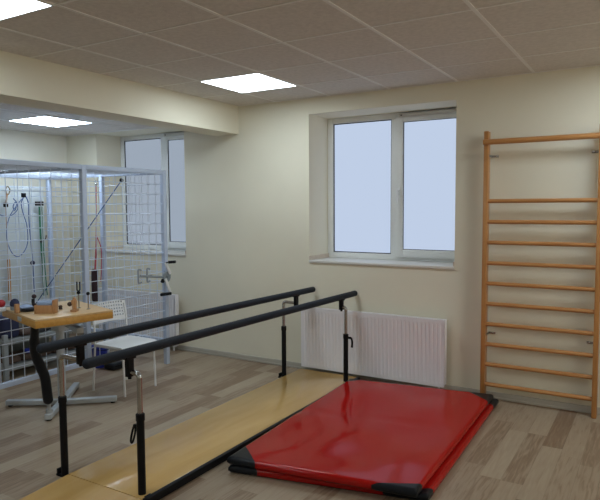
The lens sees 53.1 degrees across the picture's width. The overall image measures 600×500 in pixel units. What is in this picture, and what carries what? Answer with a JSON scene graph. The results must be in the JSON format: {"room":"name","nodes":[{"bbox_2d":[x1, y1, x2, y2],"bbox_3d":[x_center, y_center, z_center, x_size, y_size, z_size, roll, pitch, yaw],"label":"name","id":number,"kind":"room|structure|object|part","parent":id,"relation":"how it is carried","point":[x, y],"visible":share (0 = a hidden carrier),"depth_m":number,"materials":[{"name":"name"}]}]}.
{"room":"care facility","nodes":[
{"label":"care facility","id":0,"kind":"room"},
{"bbox_2d":[0,129,71,301],"bbox_3d":[-4.848,-0.065,4.524,0.100,2.735,7.300,2,5,31],"label":"wall","id":1,"kind":"structure","parent":0,"point":[14,145],"depth_m":7.36,"materials":[{"name":"beige paint"}]},
{"bbox_2d":[0,103,159,136],"bbox_3d":[-3.764,-1.181,3.849,2.380,0.054,7.200,2,5,31],"label":"ceiling","id":2,"kind":"structure","parent":0,"point":[7,111],"depth_m":6.49,"materials":[{"name":"paint"}]},
{"bbox_2d":[7,116,91,126],"bbox_3d":[-2.578,-1.328,6.217,0.592,0.004,0.592,2,5,31],"label":"recessed light","id":3,"kind":"object","parent":2,"relation":"in","point":[39,120],"visible":1,"depth_m":6.19,"materials":[{"name":"white plastic"}]},
{"bbox_2d":[0,0,599,105],"bbox_3d":[0.240,-1.167,1.447,6.345,0.054,7.200,2,5,31],"label":"ceiling","id":4,"kind":"structure","parent":0,"point":[325,48],"depth_m":3.74,"materials":[{"name":"tile"}]},
{"bbox_2d":[0,0,54,20],"bbox_3d":[-1.655,-1.236,2.958,0.592,0.004,0.592,2,5,31],"label":"recessed light","id":5,"kind":"object","parent":4,"relation":"in","point":[9,9],"visible":1,"depth_m":3.08,"materials":[{"name":"white plastic"}]},
{"bbox_2d":[199,73,297,92],"bbox_3d":[-0.423,-1.389,5.012,0.592,0.004,0.592,2,5,31],"label":"recessed light","id":6,"kind":"object","parent":4,"relation":"in","point":[252,82],"visible":1,"depth_m":4.99,"materials":[{"name":"white plastic"}]},
{"bbox_2d":[0,333,599,499],"bbox_3d":[-0.910,1.493,2.307,9.230,0.100,7.350,2,5,31],"label":"floor","id":7,"kind":"structure","parent":0,"point":[521,451],"depth_m":4.18,"materials":[{"name":"laminate"}]},
{"bbox_2d":[0,323,83,381],"bbox_3d":[-2.632,0.970,6.041,0.354,0.430,0.960,2,5,31],"label":"storage rack","id":8,"kind":"object","parent":7,"relation":"on","point":[4,339],"visible":0.36,"depth_m":5.67,"materials":[{"name":"grey metal"}]},
{"bbox_3d":[-2.734,1.004,5.573,0.036,0.430,0.044,2,5,31],"label":"leg","id":9,"kind":"part","parent":8,"relation":"part of","materials":[{"name":"grey metal"}]},
{"bbox_2d":[0,314,18,338],"bbox_3d":[-2.816,0.728,5.712,0.240,0.210,0.190,2,5,31],"label":"cloth bag","id":10,"kind":"object","parent":8,"relation":"on","point":[5,325],"visible":0.56,"depth_m":5.63,"materials":[{"name":"blue fabric"}]},
{"bbox_2d":[0,353,20,363],"bbox_3d":[-2.792,1.036,5.722,0.240,0.085,0.135,2,5,31],"label":"sandbag","id":11,"kind":"object","parent":8,"relation":"on","point":[16,358],"visible":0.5,"depth_m":5.67,"materials":[{"name":"brown fabric"}]},
{"bbox_2d":[10,349,30,360],"bbox_3d":[-2.708,1.025,5.863,0.240,0.085,0.135,2,5,31],"label":"sandbag","id":12,"kind":"object","parent":8,"relation":"on","point":[27,355],"visible":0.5,"depth_m":5.79,"materials":[{"name":"black fabric"}]},
{"bbox_2d":[0,313,48,353],"bbox_3d":[-3.056,0.925,6.210,0.370,0.500,0.820,2,5,31],"label":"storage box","id":13,"kind":"object","parent":8,"relation":"on","point":[18,346],"visible":0.02,"depth_m":6.17,"materials":[{"name":"grey"}]},
{"bbox_2d":[19,326,29,335],"bbox_3d":[-2.712,0.789,5.842,0.240,0.070,0.140,2,5,31],"label":"sandbag","id":14,"kind":"object","parent":8,"relation":"on","point":[26,330],"visible":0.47,"depth_m":5.76,"materials":[{"name":"brown fabric"}]},
{"bbox_2d":[24,325,49,331],"bbox_3d":[-2.627,0.778,5.983,0.240,0.070,0.140,2,5,31],"label":"sandbag","id":15,"kind":"object","parent":8,"relation":"on","point":[40,329],"visible":0.19,"depth_m":5.92,"materials":[{"name":"black fabric"}]},
{"bbox_2d":[1,348,75,371],"bbox_3d":[-2.631,1.073,6.048,0.354,0.048,0.960,2,5,31],"label":"shelf","id":16,"kind":"object","parent":8,"relation":"attached to","point":[3,366],"depth_m":5.76,"materials":[{"name":"grey metal"}]},
{"bbox_2d":[0,323,83,345],"bbox_3d":[-2.633,0.828,6.031,0.354,0.048,0.960,2,5,31],"label":"shelf","id":17,"kind":"object","parent":8,"relation":"attached to","point":[6,340],"depth_m":5.73,"materials":[{"name":"grey"}]},
{"bbox_2d":[2,300,116,420],"bbox_3d":[-1.865,0.849,4.734,0.799,0.850,1.080,-4,6,-43],"label":"table","id":18,"kind":"object","parent":7,"relation":"on","point":[63,319],"visible":0.8,"depth_m":4.42,"materials":[{"name":"brown wood"}]},
{"bbox_2d":[0,300,5,311],"bbox_3d":[-2.187,0.406,4.394,0.061,0.084,0.061,2,5,31],"label":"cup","id":19,"kind":"object","parent":18,"relation":"on","point":[2,302],"visible":1,"depth_m":4.38,"materials":[{"name":"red plastic"}]},
{"bbox_2d":[10,299,19,310],"bbox_3d":[-2.111,0.402,4.442,0.067,0.084,0.067,2,5,31],"label":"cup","id":20,"kind":"object","parent":18,"relation":"on","point":[13,301],"visible":0.66,"depth_m":4.42,"materials":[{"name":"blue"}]},
{"bbox_2d":[14,304,19,313],"bbox_3d":[-2.028,0.420,4.300,0.030,0.066,0.035,-4,6,-43],"label":"wooden block","id":21,"kind":"object","parent":18,"relation":"on","point":[16,306],"visible":1,"depth_m":4.29,"materials":[{"name":"brown wood"}]},
{"bbox_2d":[20,294,36,311],"bbox_3d":[-1.998,0.391,4.415,0.146,0.108,0.167,3,6,43],"label":"trainer","id":22,"kind":"object","parent":18,"relation":"on","point":[25,307],"visible":0.91,"depth_m":4.38,"materials":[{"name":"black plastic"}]},
{"bbox_3d":[-2.015,0.421,4.409,0.132,0.048,0.132,2,5,31],"label":"dish","id":23,"kind":"part","parent":22,"relation":"part of","materials":[{"name":"blue plastic"}]},
{"bbox_2d":[33,299,57,313],"bbox_3d":[-1.831,0.403,4.317,0.172,0.098,0.090,0,4,2],"label":"wooden box","id":24,"kind":"object","parent":18,"relation":"on","point":[42,306],"visible":1,"depth_m":4.27,"materials":[{"name":"brown wood"}]},
{"bbox_3d":[-1.890,0.583,4.594,0.339,0.160,0.639,-3,5,-36],"label":"support arm","id":25,"kind":"part","parent":18,"relation":"part of","materials":[{"name":"brown wood"}]},
{"bbox_2d":[67,297,78,311],"bbox_3d":[-1.654,0.395,4.363,0.074,0.106,0.050,0,4,2],"label":"wooden stand","id":26,"kind":"object","parent":18,"relation":"on","point":[73,303],"visible":1,"depth_m":4.35,"materials":[{"name":"brown wood"}]},
{"bbox_3d":[-1.640,0.402,4.363,0.045,0.090,0.050,0,4,2],"label":"post","id":27,"kind":"part","parent":26,"relation":"part of","materials":[{"name":"brown wood"}]},
{"bbox_2d":[76,282,80,307],"bbox_3d":[-1.662,0.337,4.507,0.030,0.200,0.027,2,5,31],"label":"rod","id":28,"kind":"object","parent":18,"relation":"on","point":[78,291],"visible":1,"depth_m":4.50,"materials":[{"name":"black metal"}]},
{"bbox_2d":[86,292,89,309],"bbox_3d":[-1.572,0.375,4.455,0.027,0.131,0.027,2,5,31],"label":"rod","id":29,"kind":"object","parent":18,"relation":"on","point":[87,293],"visible":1,"depth_m":4.45,"materials":[{"name":"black metal"}]},
{"bbox_2d":[0,159,169,389],"bbox_3d":[-2.646,0.217,5.742,1.858,1.975,1.975,2,5,31],"label":"cage","id":30,"kind":"object","parent":7,"relation":"on","point":[22,289],"visible":0.7,"depth_m":6.14,"materials":[{"name":"grey metal"}]},
{"bbox_2d":[3,186,10,300],"bbox_3d":[-3.161,-0.071,6.518,0.032,1.246,0.085,2,5,31],"label":"strap","id":31,"kind":"object","parent":30,"relation":"hanging from","point":[7,194],"visible":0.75,"depth_m":6.52,"materials":[{"name":"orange fabric"}]},
{"bbox_2d":[1,198,17,215],"bbox_3d":[-3.143,-0.460,6.466,0.009,0.199,0.237,2,5,31],"label":"cord","id":32,"kind":"object","parent":30,"relation":"hanging from","point":[13,198],"visible":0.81,"depth_m":6.53,"materials":[{"name":"fabric"}]},
{"bbox_2d":[6,193,27,256],"bbox_3d":[-3.083,-0.271,6.539,0.024,0.699,0.262,2,5,31],"label":"cord","id":33,"kind":"object","parent":30,"relation":"hanging from","point":[23,195],"visible":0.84,"depth_m":6.58,"materials":[{"name":"blue fabric"}]},
{"bbox_3d":[-3.167,-0.806,6.530,0.040,0.040,0.940,2,5,31],"label":"frame rail","id":34,"kind":"part","parent":30,"relation":"part of","materials":[{"name":"grey metal"}]},
{"bbox_3d":[-3.158,0.049,6.589,0.012,1.675,0.945,2,5,31],"label":"panel","id":35,"kind":"part","parent":30,"relation":"part of","materials":[{"name":"silver metal"}]},
{"bbox_3d":[-2.511,-0.703,5.017,0.855,0.012,0.905,2,5,31],"label":"panel","id":36,"kind":"part","parent":30,"relation":"part of","materials":[{"name":"silver metal"}]},
{"bbox_2d":[26,197,34,291],"bbox_3d":[-3.014,-0.067,6.707,0.051,1.088,0.091,2,5,31],"label":"cord","id":37,"kind":"object","parent":30,"relation":"hanging from","point":[32,261],"visible":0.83,"depth_m":6.71,"materials":[{"name":"fabric"}]},
{"bbox_3d":[-2.652,-0.746,5.650,1.745,0.040,0.040,2,5,31],"label":"frame rail","id":38,"kind":"part","parent":30,"relation":"part of","materials":[{"name":"grey metal"}]},
{"bbox_3d":[-2.127,-0.688,4.787,0.040,0.040,0.900,2,5,31],"label":"frame rail","id":39,"kind":"part","parent":30,"relation":"part of","materials":[{"name":"grey metal"}]},
{"bbox_2d":[35,201,47,295],"bbox_3d":[-2.952,-0.014,6.872,0.036,1.079,0.133,2,5,31],"label":"strap","id":40,"kind":"object","parent":30,"relation":"hanging from","point":[35,201],"visible":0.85,"depth_m":6.86,"materials":[{"name":"green fabric"}]},
{"bbox_3d":[-2.117,1.023,4.910,0.040,0.040,0.900,2,5,31],"label":"frame rail","id":41,"kind":"part","parent":30,"relation":"part of","materials":[{"name":"grey metal"}]},
{"bbox_3d":[-2.117,0.168,4.846,0.012,1.675,0.905,2,5,31],"label":"panel","id":42,"kind":"part","parent":30,"relation":"part of","materials":[{"name":"silver metal"}]},
{"bbox_3d":[-2.783,-0.794,6.301,0.855,0.012,0.945,2,5,31],"label":"panel","id":43,"kind":"part","parent":30,"relation":"part of","materials":[{"name":"silver metal"}]},
{"bbox_3d":[-2.909,0.128,7.021,0.045,1.974,0.045,2,5,31],"label":"post","id":44,"kind":"part","parent":30,"relation":"part of","materials":[{"name":"grey metal"}]},
{"bbox_3d":[-2.530,-0.824,6.723,0.850,0.040,0.040,2,5,31],"label":"frame rail","id":45,"kind":"part","parent":30,"relation":"part of","materials":[{"name":"grey metal"}]},
{"bbox_3d":[-2.525,0.032,6.785,0.855,1.675,0.012,2,5,31],"label":"panel","id":46,"kind":"part","parent":30,"relation":"part of","materials":[{"name":"silver metal"}]},
{"bbox_2d":[36,178,123,303],"bbox_3d":[-2.425,-0.070,6.554,1.228,1.395,0.030,1,4,20],"label":"cord","id":47,"kind":"object","parent":30,"relation":"attached to","point":[120,179],"visible":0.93,"depth_m":6.53,"materials":[{"name":"black fabric"}]},
{"bbox_3d":[-1.879,0.148,5.254,0.045,1.774,0.045,2,5,31],"label":"post","id":48,"kind":"part","parent":30,"relation":"part of","materials":[{"name":"grey metal"}]},
{"bbox_3d":[-2.015,-0.765,5.842,0.855,0.012,0.945,2,5,31],"label":"panel","id":49,"kind":"part","parent":30,"relation":"part of","materials":[{"name":"silver metal"}]},
{"bbox_2d":[91,180,101,301],"bbox_3d":[-2.221,-0.095,6.533,0.150,1.320,0.072,2,5,31],"label":"sling","id":50,"kind":"object","parent":30,"relation":"hanging from","point":[94,285],"visible":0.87,"depth_m":6.55,"materials":[{"name":"red"}]},
{"bbox_3d":[-2.249,0.386,6.585,0.080,0.354,0.072,2,5,31],"label":"handle","id":51,"kind":"part","parent":50,"relation":"part of","materials":[{"name":"black"}]},
{"bbox_3d":[-2.203,-0.185,6.528,0.120,1.061,0.021,2,5,26],"label":"cord","id":52,"kind":"part","parent":50,"relation":"part of","materials":[{"name":"red fabric"}]},
{"bbox_3d":[-2.141,0.156,6.562,0.045,1.974,0.045,2,5,31],"label":"post","id":53,"kind":"part","parent":30,"relation":"part of","materials":[{"name":"grey metal"}]},
{"bbox_3d":[-1.631,-0.749,5.613,0.040,0.040,0.940,2,5,31],"label":"frame rail","id":54,"kind":"part","parent":30,"relation":"part of","materials":[{"name":"grey metal"}]},
{"bbox_3d":[-1.622,0.106,5.671,0.012,1.675,0.945,2,5,31],"label":"panel","id":55,"kind":"part","parent":30,"relation":"part of","materials":[{"name":"silver metal"}]},
{"bbox_3d":[-1.762,-0.795,6.264,0.850,0.040,0.040,2,5,31],"label":"frame rail","id":56,"kind":"part","parent":30,"relation":"part of","materials":[{"name":"grey metal"}]},
{"bbox_3d":[-1.757,0.060,6.326,0.855,1.675,0.012,2,5,31],"label":"panel","id":57,"kind":"part","parent":30,"relation":"part of","materials":[{"name":"silver metal"}]},
{"bbox_3d":[-1.753,0.915,6.386,0.850,0.040,0.040,2,5,31],"label":"frame rail","id":58,"kind":"part","parent":30,"relation":"part of","materials":[{"name":"grey metal"}]},
{"bbox_2d":[137,260,175,295],"bbox_3d":[-1.428,0.290,5.935,0.093,0.350,0.446,3,5,40],"label":"hand crank","id":59,"kind":"object","parent":30,"relation":"attached to","point":[166,276],"visible":1,"depth_m":6.00,"materials":[{"name":"grey metal"}]},
{"bbox_3d":[-1.328,0.364,6.043,0.012,0.165,0.094,2,5,31],"label":"crank arm","id":60,"kind":"part","parent":59,"relation":"part of","materials":[{"name":"white plastic"}]},
{"bbox_3d":[-1.328,0.184,6.033,0.012,0.128,0.088,2,5,31],"label":"crank arm","id":61,"kind":"part","parent":59,"relation":"part of","materials":[{"name":"white plastic"}]},
{"bbox_3d":[-1.373,0.185,6.104,0.045,1.974,0.045,2,5,31],"label":"post","id":62,"kind":"part","parent":30,"relation":"part of","materials":[{"name":"grey metal"}]},
{"bbox_2d":[91,344,108,367],"bbox_3d":[-2.010,1.070,6.050,0.190,0.222,0.178,2,5,31],"label":"bucket","id":63,"kind":"object","parent":7,"relation":"on","point":[99,351],"visible":0.41,"depth_m":5.99,"materials":[{"name":"blue plastic"}]},
{"bbox_2d":[104,360,124,370],"bbox_3d":[-1.846,1.149,5.992,0.155,0.070,0.170,2,5,31],"label":"pouch","id":64,"kind":"object","parent":7,"relation":"on","point":[116,365],"visible":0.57,"depth_m":5.93,"materials":[{"name":"black fabric"}]},
{"bbox_2d":[92,300,156,396],"bbox_3d":[-1.555,0.850,5.313,0.457,0.759,0.410,2,5,31],"label":"chair","id":65,"kind":"object","parent":7,"relation":"on","point":[127,341],"visible":0.64,"depth_m":5.35,"materials":[{"name":"white plastic"}]},
{"bbox_3d":[-1.801,0.871,5.245,0.048,0.730,0.026,2,5,31],"label":"leg","id":66,"kind":"part","parent":65,"relation":"part of","materials":[{"name":"white plastic"}]},
{"bbox_3d":[-1.723,0.553,5.391,0.070,0.176,0.404,2,5,31],"label":"backrest","id":67,"kind":"part","parent":65,"relation":"part of","materials":[{"name":"white plastic"}]},
{"bbox_3d":[-1.628,1.036,5.160,0.354,0.410,0.022,2,5,31],"label":"leg","id":68,"kind":"part","parent":65,"relation":"part of","materials":[{"name":"white plastic"}]},
{"bbox_3d":[-1.610,0.847,5.562,0.048,0.730,0.026,2,5,31],"label":"leg","id":69,"kind":"part","parent":65,"relation":"part of","materials":[{"name":"white plastic"}]},
{"bbox_3d":[-1.528,0.828,5.295,0.394,0.041,0.410,2,5,31],"label":"seat","id":70,"kind":"part","parent":65,"relation":"part of","materials":[{"name":"white plastic"}]},
{"bbox_3d":[-1.444,1.012,5.468,0.354,0.410,0.022,2,5,31],"label":"leg","id":71,"kind":"part","parent":65,"relation":"part of","materials":[{"name":"white plastic"}]},
{"bbox_2d":[20,287,359,499],"bbox_3d":[-0.586,0.861,4.296,0.766,0.874,3.408,2,5,31],"label":"bars","id":72,"kind":"object","parent":7,"relation":"on","point":[158,465],"visible":0.95,"depth_m":3.83,"materials":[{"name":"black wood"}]},
{"bbox_3d":[-1.408,1.109,3.576,0.049,0.491,0.049,2,5,31],"label":"post","id":73,"kind":"part","parent":72,"relation":"part of","materials":[{"name":"black metal"}]},
{"bbox_3d":[-0.907,1.003,3.277,0.060,0.120,0.018,2,4,24],"label":"clamp lever","id":74,"kind":"part","parent":72,"relation":"part of","materials":[{"name":"black"}]},
{"bbox_3d":[-0.864,1.127,3.265,0.049,0.492,0.049,2,5,31],"label":"post","id":75,"kind":"part","parent":72,"relation":"part of","materials":[{"name":"black metal"}]},
{"bbox_3d":[-0.634,0.455,4.500,0.053,0.092,3.013,2,5,31],"label":"handrail","id":76,"kind":"part","parent":72,"relation":"part of","materials":[{"name":"black plastic"}]},
{"bbox_3d":[-0.415,1.260,4.516,0.650,0.044,2.670,2,5,31],"label":"platform frame","id":77,"kind":"part","parent":72,"relation":"part of","materials":[{"name":"black"}]},
{"bbox_3d":[-0.283,0.488,4.299,0.053,0.072,3.045,2,5,32],"label":"handrail","id":78,"kind":"part","parent":72,"relation":"part of","materials":[{"name":"black plastic"}]},
{"bbox_3d":[-0.150,0.954,5.614,0.049,0.495,0.049,2,5,31],"label":"post","id":79,"kind":"part","parent":72,"relation":"part of","materials":[{"name":"black metal"}]},
{"bbox_3d":[0.410,0.981,5.362,0.049,0.471,0.049,2,5,31],"label":"post","id":80,"kind":"part","parent":72,"relation":"part of","materials":[{"name":"black"}]},
{"bbox_2d":[227,379,498,499],"bbox_3d":[0.564,1.240,4.246,1.265,0.108,2.115,2,5,31],"label":"mat","id":81,"kind":"object","parent":7,"relation":"on","point":[373,437],"visible":1,"depth_m":3.87,"materials":[{"name":"red leather"}]},
{"bbox_2d":[66,66,599,407],"bbox_3d":[1.080,-0.170,5.535,9.230,2.735,0.530,2,5,31],"label":"wall","id":82,"kind":"structure","parent":0,"point":[256,198],"depth_m":5.34,"materials":[{"name":"beige paint"}]},
{"bbox_2d":[0,50,238,135],"bbox_3d":[-2.612,-1.133,3.161,0.305,0.334,7.200,2,5,31],"label":"beam","id":83,"kind":"structure","parent":82,"relation":"attached to","point":[25,81],"depth_m":4.72,"materials":[{"name":"beige paint"}]},
{"bbox_2d":[98,287,178,350],"bbox_3d":[-1.886,0.792,7.014,1.237,0.638,0.104,2,5,31],"label":"radiator","id":84,"kind":"object","parent":82,"relation":"attached to","point":[174,298],"visible":0.38,"depth_m":6.88,"materials":[{"name":"white metal"}]},
{"bbox_2d":[100,288,176,294],"bbox_3d":[-1.899,0.480,6.974,1.233,0.006,0.058,2,5,31],"label":"grille","id":85,"kind":"object","parent":84,"relation":"attached to","point":[121,291],"depth_m":7.00,"materials":[{"name":"white metal"}]},
{"bbox_2d":[99,131,185,255],"bbox_3d":[-1.750,-0.682,7.146,1.400,1.436,0.472,2,5,31],"label":"window","id":86,"kind":"structure","parent":82,"relation":"in","point":[159,151],"depth_m":7.35,"materials":[{"name":"white plastic"}]},
{"bbox_3d":[-1.764,0.025,7.166,1.400,0.024,0.402,2,5,31],"label":"sill","id":87,"kind":"part","parent":86,"relation":"part of","materials":[{"name":"white plastic"}]},
{"bbox_3d":[-1.936,-0.716,7.467,0.622,1.296,0.010,2,5,31],"label":"pane","id":88,"kind":"part","parent":86,"relation":"part of","materials":[{"name":"glass"}]},
{"bbox_3d":[-1.362,-0.687,7.102,0.630,1.340,0.048,2,5,31],"label":"sash","id":89,"kind":"part","parent":86,"relation":"part of","materials":[{"name":"white plastic"}]},
{"bbox_3d":[-1.363,-0.699,7.101,0.474,1.209,0.010,2,5,31],"label":"pane","id":90,"kind":"part","parent":86,"relation":"part of","materials":[{"name":"glass"}]},
{"bbox_2d":[72,332,599,414],"bbox_3d":[0.946,1.185,5.395,9.030,0.055,0.020,2,5,31],"label":"baseboard","id":91,"kind":"structure","parent":82,"relation":"attached to","point":[500,396],"depth_m":5.37,"materials":[{"name":"beige"}]},
{"bbox_2d":[301,307,446,387],"bbox_3d":[0.643,0.886,5.504,1.422,0.638,0.104,2,5,31],"label":"radiator","id":92,"kind":"object","parent":82,"relation":"attached to","point":[410,349],"visible":0.89,"depth_m":5.41,"materials":[{"name":"white metal"}]},
{"bbox_2d":[312,307,445,320],"bbox_3d":[0.631,0.574,5.464,1.418,0.006,0.058,2,5,31],"label":"grille","id":93,"kind":"object","parent":92,"relation":"attached to","point":[316,309],"depth_m":5.41,"materials":[{"name":"white metal"}]},
{"bbox_2d":[309,107,455,269],"bbox_3d":[0.814,-0.581,5.616,1.425,1.424,0.472,2,5,31],"label":"window","id":94,"kind":"structure","parent":82,"relation":"in","point":[392,176],"depth_m":5.74,"materials":[{"name":"white plastic"}]},
{"bbox_3d":[0.617,-0.615,5.943,0.622,1.284,0.010,2,5,31],"label":"pane","id":95,"kind":"part","parent":94,"relation":"part of","materials":[{"name":"glass"}]},
{"bbox_3d":[0.800,0.120,5.636,1.425,0.024,0.402,2,5,31],"label":"sill","id":96,"kind":"part","parent":94,"relation":"part of","materials":[{"name":"white plastic"}]},
{"bbox_3d":[0.926,-0.515,5.683,0.028,0.145,0.055,2,5,31],"label":"handle","id":97,"kind":"part","parent":94,"relation":"part of","materials":[{"name":"white plastic"}]},
{"bbox_3d":[1.202,-0.586,5.572,0.655,1.328,0.048,2,5,31],"label":"sash","id":98,"kind":"part","parent":94,"relation":"part of","materials":[{"name":"white plastic"}]},
{"bbox_3d":[1.201,-0.598,5.570,0.499,1.197,0.010,2,5,31],"label":"pane","id":99,"kind":"part","parent":94,"relation":"part of","materials":[{"name":"glass"}]},
{"bbox_2d":[480,130,599,418],"bbox_3d":[1.867,0.158,4.682,0.865,2.195,0.161,2,5,31],"label":"wall bars","id":100,"kind":"object","parent":82,"relation":"attached to","point":[487,141],"visible":0.94,"depth_m":4.66,"materials":[{"name":"brown wood"}]}
]}

